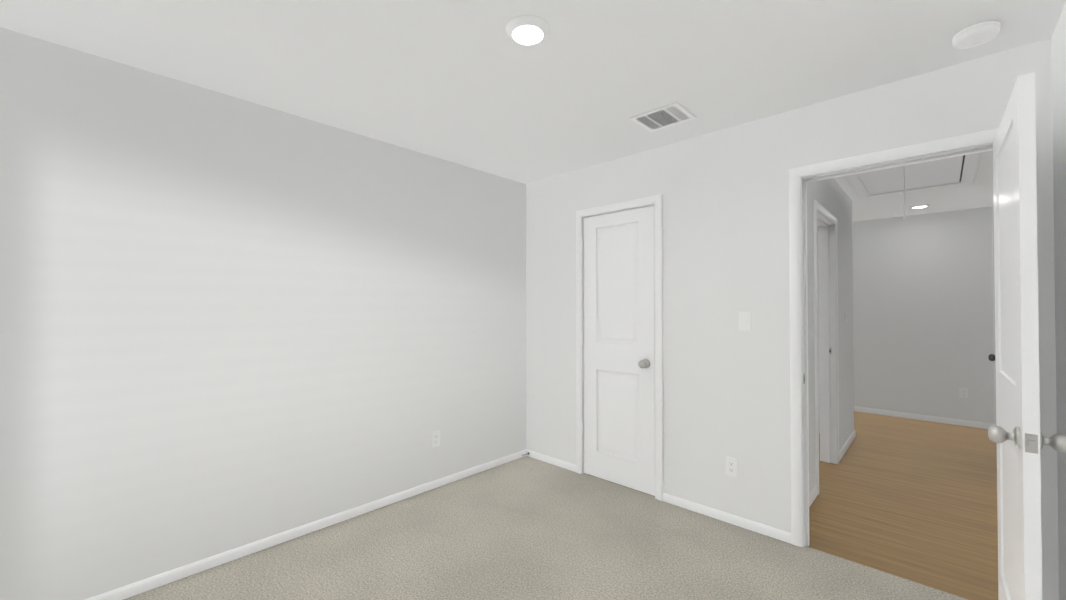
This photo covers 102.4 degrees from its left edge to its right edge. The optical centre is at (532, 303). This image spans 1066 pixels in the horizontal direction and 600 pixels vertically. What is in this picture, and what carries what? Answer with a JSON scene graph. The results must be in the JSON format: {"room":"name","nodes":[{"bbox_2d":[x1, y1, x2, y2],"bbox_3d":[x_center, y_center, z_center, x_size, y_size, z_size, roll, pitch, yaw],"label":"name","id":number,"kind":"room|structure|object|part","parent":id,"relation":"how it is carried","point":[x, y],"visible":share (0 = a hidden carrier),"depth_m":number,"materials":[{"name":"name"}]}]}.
{"room":"empty bedroom","nodes":[
{"label":"empty bedroom","id":0,"kind":"room"},
{"bbox_2d":[0,27,525,599],"bbox_3d":[0.279,0.230,4.304,0.115,2.600,7.380,-1,-1,44],"label":"wall","id":1,"kind":"structure","parent":0,"point":[228,323],"depth_m":2.20,"materials":[{"name":"paint"}]},
{"bbox_2d":[85,449,525,599],"bbox_3d":[-1.097,1.331,2.750,0.013,0.063,3.020,-1,-1,44],"label":"baseboard","id":2,"kind":"structure","parent":1,"relation":"attached to","point":[144,585],"depth_m":2.40,"materials":[{"name":"white wood"}]},
{"bbox_2d":[432,430,439,447],"bbox_3d":[-0.715,1.002,3.160,0.008,0.114,0.070,-1,-1,44],"label":"outlet","id":3,"kind":"object","parent":1,"relation":"attached to","point":[435,438],"visible":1,"depth_m":3.16,"materials":[{"name":"white plastic"}]},
{"bbox_2d":[0,0,1065,221],"bbox_3d":[1.456,-1.143,3.203,3.360,0.120,7.380,-1,-1,44],"label":"ceiling","id":4,"kind":"structure","parent":0,"point":[470,83],"depth_m":1.92,"materials":[{"name":"paint"}]},
{"bbox_2d":[506,15,549,45],"bbox_3d":[-0.021,-1.089,1.725,0.176,0.023,0.176,-1,-1,44],"label":"recessed light","id":5,"kind":"object","parent":4,"relation":"in","point":[527,30],"visible":1,"depth_m":1.70,"materials":[{"name":"white plastic"}]},
{"bbox_2d":[629,101,696,131],"bbox_3d":[0.763,-1.087,2.515,0.296,0.008,0.268,-1,-1,44],"label":"ceiling vent","id":6,"kind":"object","parent":4,"relation":"in","point":[667,115],"visible":1,"depth_m":2.50,"materials":[{"name":"white metal"}]},
{"bbox_2d":[845,152,981,198],"bbox_3d":[3.080,-1.070,3.507,0.800,0.018,1.535,-1,-1,44],"label":"attic hatch","id":7,"kind":"object","parent":4,"relation":"attached to","point":[953,171],"visible":0.6,"depth_m":3.65,"materials":[{"name":"grey wood"}]},
{"bbox_2d":[909,204,929,208],"bbox_3d":[4.248,-1.059,4.708,0.170,0.013,0.170,-1,-1,44],"label":"recessed light","id":8,"kind":"object","parent":4,"relation":"in","point":[919,206],"visible":1,"depth_m":4.67,"materials":[{"name":"white plastic"}]},
{"bbox_2d":[952,21,999,48],"bbox_3d":[1.794,-1.079,1.736,0.136,0.041,0.136,-1,-1,44],"label":"smoke detector","id":9,"kind":"object","parent":4,"relation":"attached to","point":[978,34],"visible":1,"depth_m":1.71,"materials":[{"name":"white plastic"}]},
{"bbox_2d":[123,456,967,599],"bbox_3d":[-0.001,1.419,1.639,3.360,0.160,3.150,-1,-1,44],"label":"floor","id":10,"kind":"structure","parent":0,"point":[525,528],"depth_m":2.27,"materials":[{"name":"beige carpet"}]},
{"bbox_2d":[526,449,575,471],"bbox_3d":[0.143,1.341,3.647,0.575,0.063,0.013,-1,-1,44],"label":"baseboard","id":11,"kind":"structure","parent":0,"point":[553,461],"depth_m":3.62,"materials":[{"name":"white wood"}]},
{"bbox_2d":[663,493,790,543],"bbox_3d":[1.170,1.330,2.671,0.770,0.063,0.013,-1,-1,44],"label":"baseboard","id":12,"kind":"structure","parent":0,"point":[775,533],"depth_m":2.63,"materials":[{"name":"white wood"}]},
{"bbox_2d":[526,38,1058,599],"bbox_3d":[1.155,0.212,2.787,3.245,2.600,0.115,-1,-1,44],"label":"wall","id":13,"kind":"structure","parent":0,"point":[726,244],"depth_m":2.62,"materials":[{"name":"paint"}]},
{"bbox_2d":[576,194,662,500],"bbox_3d":[0.642,0.310,3.226,0.745,2.119,0.182,-1,-1,44],"label":"closet door","id":14,"kind":"structure","parent":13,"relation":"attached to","point":[583,316],"depth_m":3.19,"materials":[{"name":"white wood"}]},
{"bbox_3d":[0.778,0.429,3.017,0.066,0.066,0.070,-1,-1,44],"label":"knob","id":15,"kind":"part","parent":14,"relation":"part of","materials":[{"name":"grey metal"}]},
{"bbox_2d":[726,456,737,476],"bbox_3d":[1.219,1.006,2.631,0.070,0.114,0.008,-1,-1,44],"label":"outlet","id":16,"kind":"object","parent":13,"relation":"attached to","point":[731,466],"visible":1,"depth_m":2.63,"materials":[{"name":"white plastic"}]},
{"bbox_2d":[739,312,750,330],"bbox_3d":[1.278,0.108,2.584,0.070,0.114,0.012,-1,-1,44],"label":"bedroom light switch","id":17,"kind":"object","parent":13,"relation":"attached to","point":[745,321],"visible":1,"depth_m":2.58,"materials":[{"name":"white plastic"}]},
{"bbox_2d":[789,128,998,546],"bbox_3d":[1.811,0.298,2.150,0.892,2.119,0.132,-1,-1,44],"label":"door frame","id":18,"kind":"structure","parent":13,"relation":"attached to","point":[932,147],"depth_m":2.38,"materials":[{"name":"white wood"}]},
{"bbox_2d":[988,72,1065,599],"bbox_3d":[1.784,0.311,1.586,0.174,2.030,0.762,-1,-1,44],"label":"entry door","id":19,"kind":"structure","parent":13,"relation":"in","point":[1017,367],"depth_m":1.38,"materials":[{"name":"white wood"}]},
{"bbox_3d":[1.529,0.429,1.392,0.070,0.066,0.066,-1,-1,44],"label":"knob","id":20,"kind":"part","parent":19,"relation":"part of","materials":[{"name":"grey metal"}]},
{"bbox_2d":[1025,433,1037,453],"bbox_3d":[1.519,0.428,1.305,0.026,0.057,0.010,-1,-1,44],"label":"latch plate","id":21,"kind":"object","parent":19,"relation":"attached to","point":[1031,443],"depth_m":1.30,"materials":[{"name":"grey metal"}]},
{"bbox_3d":[1.605,0.428,1.321,0.070,0.066,0.066,-1,-1,44],"label":"knob","id":22,"kind":"part","parent":19,"relation":"part of","materials":[{"name":"grey metal"}]},
{"bbox_2d":[817,226,819,432],"bbox_3d":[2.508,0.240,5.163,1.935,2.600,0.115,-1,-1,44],"label":"door","id":23,"kind":"structure","parent":0,"point":[818,326],"depth_m":4.57,"materials":[{"name":"paint"}]},
{"bbox_2d":[807,178,853,493],"bbox_3d":[2.377,0.221,3.536,0.115,2.600,2.655,-1,-1,44],"label":"wall","id":24,"kind":"structure","parent":0,"point":[832,197],"depth_m":3.88,"materials":[{"name":"paint"}]},
{"bbox_2d":[809,485,817,506],"bbox_3d":[1.768,1.332,2.790,0.013,0.065,0.753,-1,-1,44],"label":"baseboard","id":25,"kind":"structure","parent":24,"relation":"attached to","point":[813,494],"depth_m":2.96,"materials":[{"name":"white wood"}]},
{"bbox_2d":[813,200,838,494],"bbox_3d":[2.292,0.315,3.433,0.132,2.114,0.884,-1,-1,44],"label":"door frame","id":26,"kind":"structure","parent":24,"relation":"attached to","point":[827,415],"depth_m":3.69,"materials":[{"name":"white wood"}]},
{"bbox_2d":[839,430,855,460],"bbox_3d":[2.991,1.347,4.077,0.013,0.065,1.031,-1,-1,44],"label":"baseboard","id":27,"kind":"structure","parent":24,"relation":"attached to","point":[846,445],"depth_m":4.04,"materials":[{"name":"white wood"}]},
{"bbox_2d":[852,206,994,423],"bbox_3d":[3.957,0.248,5.821,3.130,2.600,0.115,-1,-1,44],"label":"wall","id":28,"kind":"structure","parent":0,"point":[923,340],"depth_m":5.08,"materials":[{"name":"paint"}]},
{"bbox_2d":[854,406,993,428],"bbox_3d":[3.913,1.367,5.761,3.130,0.065,0.013,-1,-1,44],"label":"baseboard","id":29,"kind":"structure","parent":28,"relation":"attached to","point":[975,424],"depth_m":5.06,"materials":[{"name":"white wood"}]},
{"bbox_2d":[959,387,967,397],"bbox_3d":[4.878,1.017,4.853,0.070,0.114,0.008,-1,-1,44],"label":"outlet","id":30,"kind":"object","parent":28,"relation":"attached to","point":[963,392],"visible":1,"depth_m":4.85,"materials":[{"name":"white plastic"}]},
{"bbox_2d":[992,203,995,424],"bbox_3d":[3.751,0.218,3.248,0.115,2.600,4.130,-1,-1,44],"label":"wall","id":31,"kind":"structure","parent":0,"point":[994,312],"depth_m":4.63,"materials":[{"name":"paint"}]},
{"bbox_2d":[988,354,994,360],"bbox_3d":[3.878,0.344,3.546,0.187,2.039,0.761,-1,-1,44],"label":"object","id":32,"kind":"structure","parent":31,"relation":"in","point":[991,357],"depth_m":3.36,"materials":[{"name":"brown metal"}]},
{"bbox_2d":[1051,4,1065,599],"bbox_3d":[1.141,0.186,0.558,0.195,2.600,3.135,-1,-1,44],"label":"wall","id":33,"kind":"structure","parent":0,"point":[1058,46],"depth_m":1.68,"materials":[{"name":"paint"}]}
]}

